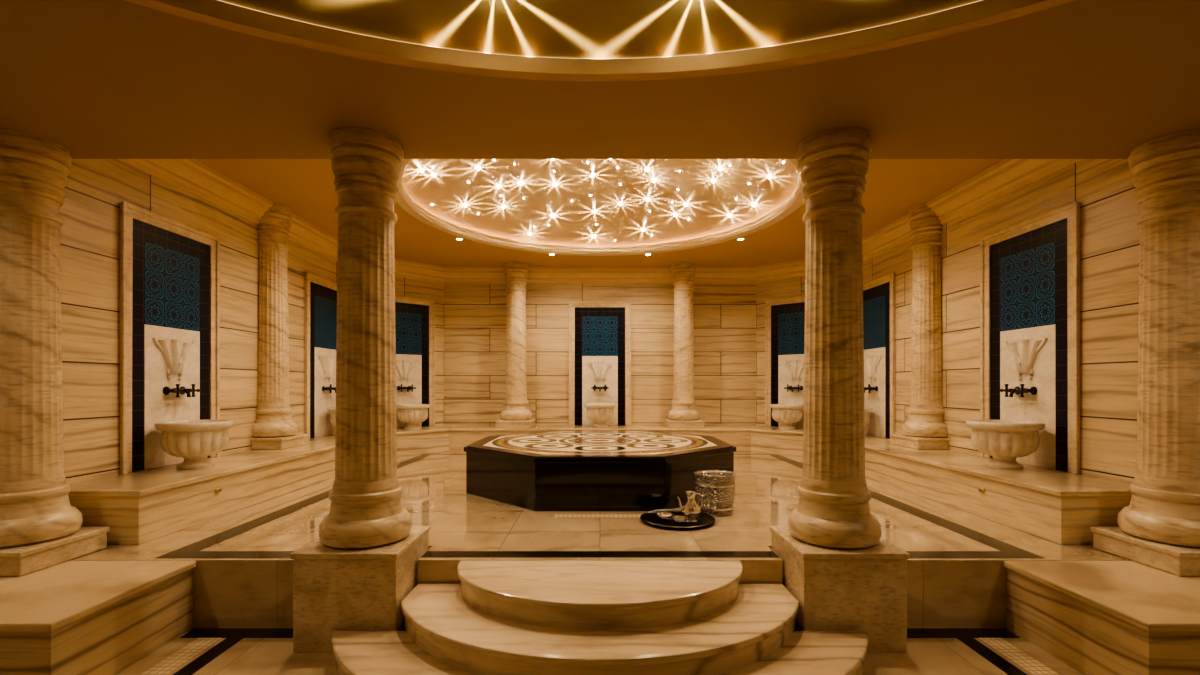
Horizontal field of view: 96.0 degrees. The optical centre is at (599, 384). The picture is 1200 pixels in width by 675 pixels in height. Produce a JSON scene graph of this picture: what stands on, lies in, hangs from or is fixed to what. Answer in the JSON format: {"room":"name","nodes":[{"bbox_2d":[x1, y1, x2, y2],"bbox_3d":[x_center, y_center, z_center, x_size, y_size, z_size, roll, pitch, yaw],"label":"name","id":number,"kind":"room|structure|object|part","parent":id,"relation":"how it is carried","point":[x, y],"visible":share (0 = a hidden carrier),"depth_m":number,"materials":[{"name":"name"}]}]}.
{"room":"spa","nodes":[
{"label":"spa","id":0,"kind":"room"},
{"bbox_2d":[59,159,336,483],"bbox_3d":[-4.675,-0.848,2.450,0.150,5.504,15.300,0,0,0],"label":"wall","id":1,"kind":"structure","parent":0,"point":[95,189],"depth_m":5.14,"materials":[{"name":"stone"}]},
{"bbox_2d":[120,201,219,473],"bbox_3d":[-4.566,-0.455,5.810,0.064,2.615,1.310,0,0,0],"label":"wall niche","id":2,"kind":"object","parent":1,"relation":"attached to","point":[170,269],"visible":0.99,"depth_m":5.66,"materials":[{"name":"stone"}]},
{"bbox_3d":[-4.591,-1.032,5.810,0.014,0.839,0.750,0,0,0],"label":"patterned tile panel","id":3,"kind":"part","parent":2,"relation":"part of","materials":[{"name":"blue tile"}]},
{"bbox_3d":[-4.590,0.120,5.810,0.016,1.465,0.750,0,0,0],"label":"marble panel","id":4,"kind":"part","parent":2,"relation":"part of","materials":[{"name":"beige stone"}]},
{"bbox_2d":[163,384,199,396],"bbox_3d":[-4.494,0.061,5.810,0.179,0.142,0.360,0,0,0],"label":"faucet","id":5,"kind":"object","parent":2,"relation":"attached to","point":[182,390],"visible":1,"depth_m":5.79,"materials":[{"name":"brown metal"}]},
{"bbox_2d":[305,272,336,438],"bbox_3d":[-4.566,-0.455,9.050,0.064,2.615,1.310,0,0,0],"label":"wall niche","id":6,"kind":"object","parent":1,"relation":"attached to","point":[320,293],"visible":0.74,"depth_m":8.82,"materials":[{"name":"stone"}]},
{"bbox_3d":[-4.590,0.120,9.050,0.016,1.465,0.750,0,0,0],"label":"marble panel","id":7,"kind":"part","parent":6,"relation":"part of","materials":[{"name":"beige stone"}]},
{"bbox_3d":[-4.591,-1.032,9.050,0.014,0.839,0.750,0,0,0],"label":"patterned tile panel","id":8,"kind":"part","parent":6,"relation":"part of","materials":[{"name":"blue tile"}]},
{"bbox_2d":[322,384,335,392],"bbox_3d":[-4.494,0.061,9.050,0.179,0.142,0.360,0,0,0],"label":"faucet","id":9,"kind":"object","parent":6,"relation":"attached to","point":[330,388],"visible":0.81,"depth_m":8.93,"materials":[{"name":"brown metal"}]},
{"bbox_2d":[395,276,443,426],"bbox_3d":[-4.003,-0.848,10.803,1.838,5.504,0.150,0,0,-45],"label":"wall","id":10,"kind":"structure","parent":0,"point":[406,287],"depth_m":11.28,"materials":[{"name":"stone"}]},
{"bbox_2d":[395,295,434,427],"bbox_3d":[-3.896,-0.455,10.756,1.310,2.615,0.064,0,0,-45],"label":"wall niche","id":11,"kind":"object","parent":10,"relation":"attached to","point":[414,317],"visible":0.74,"depth_m":10.94,"materials":[{"name":"stone"}]},
{"bbox_2d":[397,385,415,391],"bbox_3d":[-3.845,0.061,10.705,0.360,0.142,0.179,0,0,-45],"label":"faucet","id":12,"kind":"object","parent":11,"relation":"attached to","point":[408,388],"visible":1,"depth_m":10.68,"materials":[{"name":"brown metal"}]},
{"bbox_3d":[-3.914,-1.032,10.774,0.750,0.839,0.014,0,0,-45],"label":"patterned tile panel","id":13,"kind":"part","parent":11,"relation":"part of","materials":[{"name":"blue tile"}]},
{"bbox_3d":[-3.913,0.120,10.773,0.750,1.465,0.016,0,0,-45],"label":"marble panel","id":14,"kind":"part","parent":11,"relation":"part of","materials":[{"name":"beige stone"}]},
{"bbox_2d":[0,0,1199,150],"bbox_3d":[0.000,-1.820,-0.550,9.200,0.080,9.300,0,0,0],"label":"ceiling","id":15,"kind":"structure","parent":0,"point":[76,75],"depth_m":3.33,"materials":[{"name":"paint"}]},
{"bbox_2d":[124,0,1075,80],"bbox_3d":[0.000,-1.802,-0.800,7.920,0.115,7.920,0,0,0],"label":"trim","id":16,"kind":"structure","parent":15,"relation":"attached to","point":[217,13],"depth_m":2.85,"materials":[{"name":"paint"}]},
{"bbox_2d":[68,451,1131,627],"bbox_3d":[0.000,1.552,7.705,9.200,0.504,7.390,0,0,0],"label":"floor","id":17,"kind":"structure","parent":0,"point":[227,592],"depth_m":4.54,"materials":[{"name":"stone"}]},
{"bbox_2d":[68,435,334,544],"bbox_3d":[-4.152,1.076,7.229,0.884,0.444,5.738,0,0,0],"label":"bench","id":18,"kind":"object","parent":17,"relation":"on","point":[138,507],"visible":0.77,"depth_m":5.09,"materials":[{"name":"beige stone"}]},
{"bbox_2d":[155,419,233,468],"bbox_3d":[-4.200,0.616,5.610,0.660,0.475,0.660,0,0,0],"label":"basin","id":19,"kind":"object","parent":18,"relation":"on","point":[194,441],"visible":1,"depth_m":5.43,"materials":[{"name":"stone"}]},
{"bbox_2d":[251,203,309,449],"bbox_3d":[-4.391,-0.798,7.450,0.412,3.303,0.690,0,0,0],"label":"marble column","id":20,"kind":"structure","parent":18,"relation":"on","point":[274,428],"depth_m":7.28,"materials":[{"name":"beige stone"}]},
{"bbox_2d":[327,407,335,426],"bbox_3d":[-4.200,0.616,9.050,0.660,0.475,0.660,0,0,0],"label":"basin","id":21,"kind":"object","parent":18,"relation":"on","point":[332,410],"visible":0.14,"depth_m":8.81,"materials":[{"name":"stone"}]},
{"bbox_2d":[156,551,294,557],"bbox_3d":[-2.715,1.299,4.135,1.250,0.002,0.170,0,0,0],"label":"floor strip","id":22,"kind":"object","parent":17,"relation":"on","point":[174,554],"visible":0.64,"depth_m":4.14,"materials":[{"name":"brown stone"}]},
{"bbox_2d":[174,454,431,550],"bbox_3d":[-3.240,1.299,7.210,0.200,0.002,5.980,0,0,0],"label":"floor strip","id":23,"kind":"object","parent":17,"relation":"on","point":[202,544],"visible":0.71,"depth_m":5.14,"materials":[{"name":"brown stone"}]},
{"bbox_2d":[397,426,448,455],"bbox_3d":[-3.637,1.076,10.437,1.834,0.444,0.874,0,0,-45],"label":"bench","id":24,"kind":"object","parent":17,"relation":"on","point":[429,439],"visible":0.56,"depth_m":10.18,"materials":[{"name":"beige stone"}]},
{"bbox_2d":[396,404,430,429],"bbox_3d":[-3.637,0.616,10.497,0.660,0.475,0.660,0,0,-45],"label":"basin","id":25,"kind":"object","parent":24,"relation":"on","point":[411,414],"visible":0.99,"depth_m":10.29,"materials":[{"name":"stone"}]},
{"bbox_2d":[554,514,641,516],"bbox_3d":[0.000,1.299,5.360,0.900,0.002,0.120,0,0,0],"label":"floor strip","id":26,"kind":"object","parent":17,"relation":"on","point":[556,515],"visible":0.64,"depth_m":5.37,"materials":[{"name":"tile"}]},
{"bbox_2d":[464,430,735,510],"bbox_3d":[0.000,1.018,7.170,3.280,0.562,3.280,0,0,0],"label":"platform","id":27,"kind":"object","parent":17,"relation":"on","point":[560,470],"visible":0.98,"depth_m":5.75,"materials":[{"name":"black stone"}]},
{"bbox_2d":[445,426,754,450],"bbox_3d":[0.000,1.076,10.957,6.595,0.444,0.874,0,0,0],"label":"bench","id":28,"kind":"object","parent":17,"relation":"on","point":[460,437],"visible":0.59,"depth_m":10.55,"materials":[{"name":"beige stone"}]},
{"bbox_2d":[495,262,535,427],"bbox_3d":[-1.700,-0.798,10.970,0.720,3.303,0.720,0,0,0],"label":"marble column","id":29,"kind":"structure","parent":28,"relation":"on","point":[516,413],"depth_m":10.79,"materials":[{"name":"beige stone"}]},
{"bbox_2d":[584,403,615,426],"bbox_3d":[0.000,0.616,11.000,0.660,0.475,0.660,0,0,0],"label":"basin","id":30,"kind":"object","parent":28,"relation":"on","point":[599,413],"visible":0.99,"depth_m":10.78,"materials":[{"name":"stone"}]},
{"bbox_2d":[664,262,704,427],"bbox_3d":[1.700,-0.798,10.970,0.720,3.303,0.720,0,0,0],"label":"marble column","id":31,"kind":"structure","parent":28,"relation":"on","point":[683,413],"depth_m":10.79,"materials":[{"name":"beige stone"}]},
{"bbox_2d":[421,551,778,557],"bbox_3d":[0.000,1.299,4.145,2.700,0.002,0.150,0,0,0],"label":"floor strip","id":32,"kind":"object","parent":17,"relation":"on","point":[429,554],"visible":1,"depth_m":4.14,"materials":[{"name":"brown stone"}]},
{"bbox_2d":[432,454,767,454],"bbox_3d":[0.000,1.299,10.150,6.280,0.002,0.100,0,0,0],"label":"floor strip","id":33,"kind":"object","parent":17,"relation":"on","point":[432,454],"visible":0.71,"depth_m":10.10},
{"bbox_2d":[640,509,714,528],"bbox_3d":[0.740,1.281,5.160,0.710,0.036,0.710,0,0,0],"label":"serving tray","id":34,"kind":"object","parent":17,"relation":"on","point":[704,519],"visible":0.64,"depth_m":5.10,"materials":[{"name":"metal"}]},
{"bbox_2d":[657,512,673,520],"bbox_3d":[0.620,1.256,5.120,0.170,0.060,0.170,0,0,0],"label":"metal cup","id":35,"kind":"object","parent":34,"relation":"on","point":[664,516],"visible":0.98,"depth_m":5.09,"materials":[{"name":"metal"}]},
{"bbox_2d":[656,515,698,524],"bbox_3d":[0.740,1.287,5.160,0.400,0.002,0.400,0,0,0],"label":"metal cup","id":36,"kind":"object","parent":34,"relation":"on","point":[658,521],"depth_m":5.05,"materials":[{"name":"metal"}]},
{"bbox_2d":[672,515,687,524],"bbox_3d":[0.740,1.256,5.000,0.144,0.060,0.144,0,0,0],"label":"metal cup","id":37,"kind":"object","parent":34,"relation":"on","point":[678,519],"visible":1,"depth_m":4.96,"materials":[{"name":"gold metal"}]},
{"bbox_2d":[677,491,702,522],"bbox_3d":[0.853,1.148,5.104,0.188,0.275,0.176,0,0,41],"label":"pitcher","id":38,"kind":"object","parent":34,"relation":"on","point":[690,509],"visible":0.94,"depth_m":5.05,"materials":[{"name":"gold metal"}]},
{"bbox_2d":[694,470,736,516],"bbox_3d":[1.170,1.083,5.500,0.430,0.433,0.430,0,0,23],"label":"bucket","id":39,"kind":"object","parent":17,"relation":"on","point":[717,487],"visible":0.94,"depth_m":5.34,"materials":[{"name":"metal"}]},
{"bbox_3d":[1.170,0.888,5.443,0.425,0.045,0.063,0,0,0],"label":"handle","id":40,"kind":"part","parent":39,"relation":"part of","materials":[{"name":"metal"}]},
{"bbox_2d":[751,426,802,455],"bbox_3d":[3.637,1.076,10.437,1.834,0.444,0.874,0,0,45],"label":"bench","id":41,"kind":"object","parent":17,"relation":"on","point":[764,439],"visible":0.56,"depth_m":10.18,"materials":[{"name":"beige stone"}]},
{"bbox_2d":[769,404,803,429],"bbox_3d":[3.637,0.616,10.497,0.660,0.475,0.660,0,0,-45],"label":"basin","id":42,"kind":"object","parent":41,"relation":"on","point":[786,414],"visible":1,"depth_m":10.29,"materials":[{"name":"stone"}]},
{"bbox_2d":[768,454,1025,550],"bbox_3d":[3.240,1.299,7.210,0.200,0.002,5.980,0,0,0],"label":"floor strip","id":43,"kind":"object","parent":17,"relation":"on","point":[997,544],"visible":0.71,"depth_m":5.14,"materials":[{"name":"brown stone"}]},
{"bbox_2d":[905,551,1043,557],"bbox_3d":[2.715,1.299,4.135,1.250,0.002,0.170,0,0,0],"label":"floor strip","id":44,"kind":"object","parent":17,"relation":"on","point":[913,554],"visible":0.64,"depth_m":4.14,"materials":[{"name":"brown stone"}]},
{"bbox_2d":[865,435,1131,544],"bbox_3d":[4.152,1.076,7.229,0.884,0.444,5.738,0,0,0],"label":"bench","id":45,"kind":"object","parent":17,"relation":"on","point":[1060,507],"visible":0.75,"depth_m":5.09,"materials":[{"name":"beige stone"}]},
{"bbox_2d":[864,407,872,426],"bbox_3d":[4.200,0.616,9.050,0.660,0.475,0.660,0,0,0],"label":"basin","id":46,"kind":"object","parent":45,"relation":"on","point":[867,410],"visible":0.13,"depth_m":8.81,"materials":[{"name":"stone"}]},
{"bbox_2d":[890,203,948,449],"bbox_3d":[4.391,-0.798,7.450,0.412,3.303,0.690,0,0,0],"label":"marble column","id":47,"kind":"structure","parent":45,"relation":"on","point":[925,428],"depth_m":7.28,"materials":[{"name":"beige stone"}]},
{"bbox_2d":[966,419,1044,468],"bbox_3d":[4.200,0.616,5.610,0.660,0.475,0.660,0,0,0],"label":"basin","id":48,"kind":"object","parent":45,"relation":"on","point":[1005,441],"visible":1,"depth_m":5.43,"materials":[{"name":"stone"}]},
{"bbox_2d":[444,283,755,425],"bbox_3d":[0.000,-0.848,11.475,6.600,5.504,0.150,0,0,0],"label":"wall","id":49,"kind":"structure","parent":0,"point":[475,314],"depth_m":11.40,"materials":[{"name":"stone"}]},
{"bbox_2d":[117,159,1082,282],"bbox_3d":[0.000,-2.300,7.825,9.200,0.299,7.150,0,0,0],"label":"trim","id":50,"kind":"structure","parent":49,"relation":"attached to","point":[192,176],"depth_m":8.08,"materials":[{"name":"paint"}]},
{"bbox_2d":[569,301,630,425],"bbox_3d":[0.000,-0.455,11.366,1.310,2.615,0.064,0,0,0],"label":"wall niche","id":51,"kind":"object","parent":49,"relation":"attached to","point":[599,331],"visible":1,"depth_m":11.38,"materials":[{"name":"stone"}]},
{"bbox_2d":[591,385,608,390],"bbox_3d":[0.000,0.061,11.294,0.360,0.142,0.179,0,0,0],"label":"faucet","id":52,"kind":"object","parent":51,"relation":"attached to","point":[594,387],"visible":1,"depth_m":11.25,"materials":[{"name":"brown metal"}]},
{"bbox_3d":[0.000,-1.032,11.391,0.750,0.839,0.014,0,0,0],"label":"patterned tile panel","id":53,"kind":"part","parent":51,"relation":"part of","materials":[{"name":"blue tile"}]},
{"bbox_3d":[0.000,0.120,11.390,0.750,1.465,0.016,0,0,0],"label":"marble panel","id":54,"kind":"part","parent":51,"relation":"part of","materials":[{"name":"beige stone"}]},
{"bbox_2d":[220,0,979,58],"bbox_3d":[0.000,-2.335,-0.800,7.958,0.970,7.958,0,0,-6],"label":"ceiling","id":55,"kind":"structure","parent":0,"point":[596,29],"depth_m":2.88,"materials":[{"name":"paint"}]},
{"bbox_2d":[218,0,981,58],"bbox_3d":[0.000,-1.873,-0.800,7.860,0.015,7.860,0,0,0],"label":"light strip","id":56,"kind":"object","parent":55,"relation":"attached to","point":[218,0],"visible":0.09,"depth_m":2.94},
{"bbox_2d":[196,159,1003,266],"bbox_3d":[0.000,-2.774,7.875,9.200,0.648,7.250,0,0,0],"label":"ceiling","id":57,"kind":"structure","parent":0,"point":[708,208],"depth_m":8.12,"materials":[{"name":"paint"}]},
{"bbox_2d":[396,159,803,255],"bbox_3d":[0.000,-2.475,7.350,5.440,0.150,5.440,0,0,0],"label":"trim","id":58,"kind":"structure","parent":57,"relation":"attached to","point":[404,201],"depth_m":8.92,"materials":[{"name":"paint"}]},
{"bbox_2d":[115,628,1084,674],"bbox_3d":[0.000,1.854,-0.595,9.200,0.100,9.210,0,0,0],"label":"floor","id":59,"kind":"structure","parent":0,"point":[248,656],"depth_m":3.54,"materials":[{"name":"stone"}]},
{"bbox_2d":[0,561,195,674],"bbox_3d":[-3.792,1.551,3.474,1.604,0.502,1.067,0,0,0],"label":"bench","id":60,"kind":"object","parent":59,"relation":"on","point":[67,617],"visible":1,"depth_m":3.40,"materials":[{"name":"beige stone"}]},
{"bbox_2d":[0,129,108,575],"bbox_3d":[-4.250,-0.241,3.980,0.670,3.078,0.670,0,0,0],"label":"marble column","id":61,"kind":"structure","parent":60,"relation":"on","point":[40,529],"depth_m":3.87,"materials":[{"name":"beige stone"}]},
{"bbox_2d":[141,638,220,674],"bbox_3d":[-2.780,1.803,2.425,0.160,0.002,2.850,0,0,0],"label":"floor strip","id":62,"kind":"object","parent":59,"relation":"on","point":[178,658],"visible":1,"depth_m":3.57,"materials":[{"name":"tile"}]},
{"bbox_2d":[173,638,242,674],"bbox_3d":[-2.600,1.803,2.425,0.120,0.002,2.850,0,0,0],"label":"floor strip","id":63,"kind":"object","parent":59,"relation":"on","point":[201,661],"visible":1,"depth_m":3.57,"materials":[{"name":"black stone"}]},
{"bbox_2d":[180,628,292,637],"bbox_3d":[-2.545,1.803,3.925,0.910,0.002,0.150,0,0,0],"label":"floor strip","id":64,"kind":"object","parent":59,"relation":"on","point":[197,632],"visible":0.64,"depth_m":3.92,"materials":[{"name":"black stone"}]},
{"bbox_2d":[290,128,429,652],"bbox_3d":[-1.720,0.012,3.980,0.720,3.584,0.720,0,0,0],"label":"marble column","id":65,"kind":"structure","parent":59,"relation":"on","point":[361,566],"depth_m":3.79,"materials":[{"name":"beige stone"}]},
{"bbox_2d":[332,561,867,674],"bbox_3d":[0.000,1.552,3.290,3.561,0.504,1.440,0,0,0],"label":"entry steps","id":66,"kind":"structure","parent":59,"relation":"on","point":[502,617],"depth_m":3.29,"materials":[{"name":"stone"}]},
{"bbox_2d":[770,128,909,652],"bbox_3d":[1.720,0.012,3.980,0.720,3.584,0.720,0,0,0],"label":"marble column","id":67,"kind":"structure","parent":59,"relation":"on","point":[838,566],"depth_m":3.79,"materials":[{"name":"beige stone"}]},
{"bbox_2d":[907,628,1019,637],"bbox_3d":[2.545,1.803,3.925,0.910,0.002,0.150,0,0,0],"label":"floor strip","id":68,"kind":"object","parent":59,"relation":"on","point":[911,632],"visible":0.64,"depth_m":3.92,"materials":[{"name":"black stone"}]},
{"bbox_2d":[957,638,1026,674],"bbox_3d":[2.600,1.803,2.425,0.120,0.002,2.850,0,0,0],"label":"floor strip","id":69,"kind":"object","parent":59,"relation":"on","point":[998,661],"visible":1,"depth_m":3.57,"materials":[{"name":"black stone"}]},
{"bbox_2d":[979,638,1058,674],"bbox_3d":[2.780,1.803,2.425,0.160,0.002,2.850,0,0,0],"label":"floor strip","id":70,"kind":"object","parent":59,"relation":"on","point":[1021,658],"visible":1,"depth_m":3.57,"materials":[{"name":"tile"}]},
{"bbox_2d":[1004,561,1199,674],"bbox_3d":[3.792,1.551,3.474,1.604,0.502,1.067,0,0,0],"label":"bench","id":71,"kind":"object","parent":59,"relation":"on","point":[1096,617],"visible":1,"depth_m":3.40,"materials":[{"name":"beige stone"}]},
{"bbox_2d":[1091,129,1199,575],"bbox_3d":[4.250,-0.241,3.980,0.670,3.078,0.670,0,0,0],"label":"marble column","id":72,"kind":"structure","parent":71,"relation":"on","point":[1159,529],"depth_m":3.87,"materials":[{"name":"beige stone"}]},
{"bbox_2d":[69,151,1130,158],"bbox_3d":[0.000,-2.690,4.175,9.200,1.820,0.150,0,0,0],"label":"beam","id":73,"kind":"structure","parent":0,"point":[74,154],"depth_m":4.15,"materials":[{"name":"paint"}]},
{"bbox_2d":[756,276,804,426],"bbox_3d":[4.003,-0.848,10.803,1.838,5.504,0.150,0,0,45],"label":"wall","id":74,"kind":"structure","parent":0,"point":[790,287],"depth_m":11.28,"materials":[{"name":"stone"}]},
{"bbox_2d":[765,295,804,427],"bbox_3d":[3.896,-0.455,10.756,1.310,2.615,0.064,0,0,45],"label":"wall niche","id":75,"kind":"object","parent":74,"relation":"attached to","point":[784,317],"visible":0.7,"depth_m":10.95,"materials":[{"name":"stone"}]},
{"bbox_3d":[3.913,0.120,10.773,0.750,1.465,0.016,0,0,45],"label":"marble panel","id":76,"kind":"part","parent":75,"relation":"part of","materials":[{"name":"beige stone"}]},
{"bbox_3d":[3.914,-1.032,10.774,0.750,0.839,0.014,0,0,45],"label":"patterned tile panel","id":77,"kind":"part","parent":75,"relation":"part of","materials":[{"name":"blue tile"}]},
{"bbox_2d":[784,385,802,391],"bbox_3d":[3.845,0.061,10.705,0.360,0.142,0.179,0,0,45],"label":"faucet","id":78,"kind":"object","parent":75,"relation":"attached to","point":[791,388],"visible":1,"depth_m":10.68,"materials":[{"name":"brown metal"}]},
{"bbox_2d":[863,159,1140,483],"bbox_3d":[4.675,-0.848,2.450,0.150,5.504,15.300,0,0,0],"label":"wall","id":79,"kind":"structure","parent":0,"point":[1104,189],"depth_m":5.12,"materials":[{"name":"stone"}]},
{"bbox_2d":[863,272,894,438],"bbox_3d":[4.566,-0.455,9.050,0.064,2.615,1.310,0,0,0],"label":"wall niche","id":80,"kind":"object","parent":79,"relation":"attached to","point":[878,293],"visible":0.77,"depth_m":8.85,"materials":[{"name":"stone"}]},
{"bbox_2d":[864,384,877,392],"bbox_3d":[4.494,0.061,9.050,0.179,0.142,0.360,0,0,0],"label":"faucet","id":81,"kind":"object","parent":80,"relation":"attached to","point":[869,388],"visible":0.79,"depth_m":8.93,"materials":[{"name":"brown metal"}]},
{"bbox_3d":[4.591,-1.032,9.050,0.014,0.839,0.750,0,0,0],"label":"patterned tile panel","id":82,"kind":"part","parent":80,"relation":"part of","materials":[{"name":"blue tile"}]},
{"bbox_3d":[4.590,0.120,9.050,0.016,1.465,0.750,0,0,0],"label":"marble panel","id":83,"kind":"part","parent":80,"relation":"part of","materials":[{"name":"beige stone"}]},
{"bbox_2d":[980,201,1079,473],"bbox_3d":[4.566,-0.455,5.810,0.064,2.615,1.310,0,0,0],"label":"wall niche","id":84,"kind":"object","parent":79,"relation":"attached to","point":[1030,268],"visible":0.98,"depth_m":5.66,"materials":[{"name":"stone"}]},
{"bbox_2d":[1000,384,1036,396],"bbox_3d":[4.494,0.061,5.810,0.179,0.142,0.360,0,0,0],"label":"faucet","id":85,"kind":"object","parent":84,"relation":"attached to","point":[1017,390],"visible":1,"depth_m":5.79,"materials":[{"name":"brown metal"}]},
{"bbox_3d":[4.591,-1.032,5.810,0.014,0.839,0.750,0,0,0],"label":"patterned tile panel","id":86,"kind":"part","parent":84,"relation":"part of","materials":[{"name":"blue tile"}]},
{"bbox_3d":[4.590,0.120,5.810,0.016,1.465,0.750,0,0,0],"label":"marble panel","id":87,"kind":"part","parent":84,"relation":"part of","materials":[{"name":"beige stone"}]}
]}

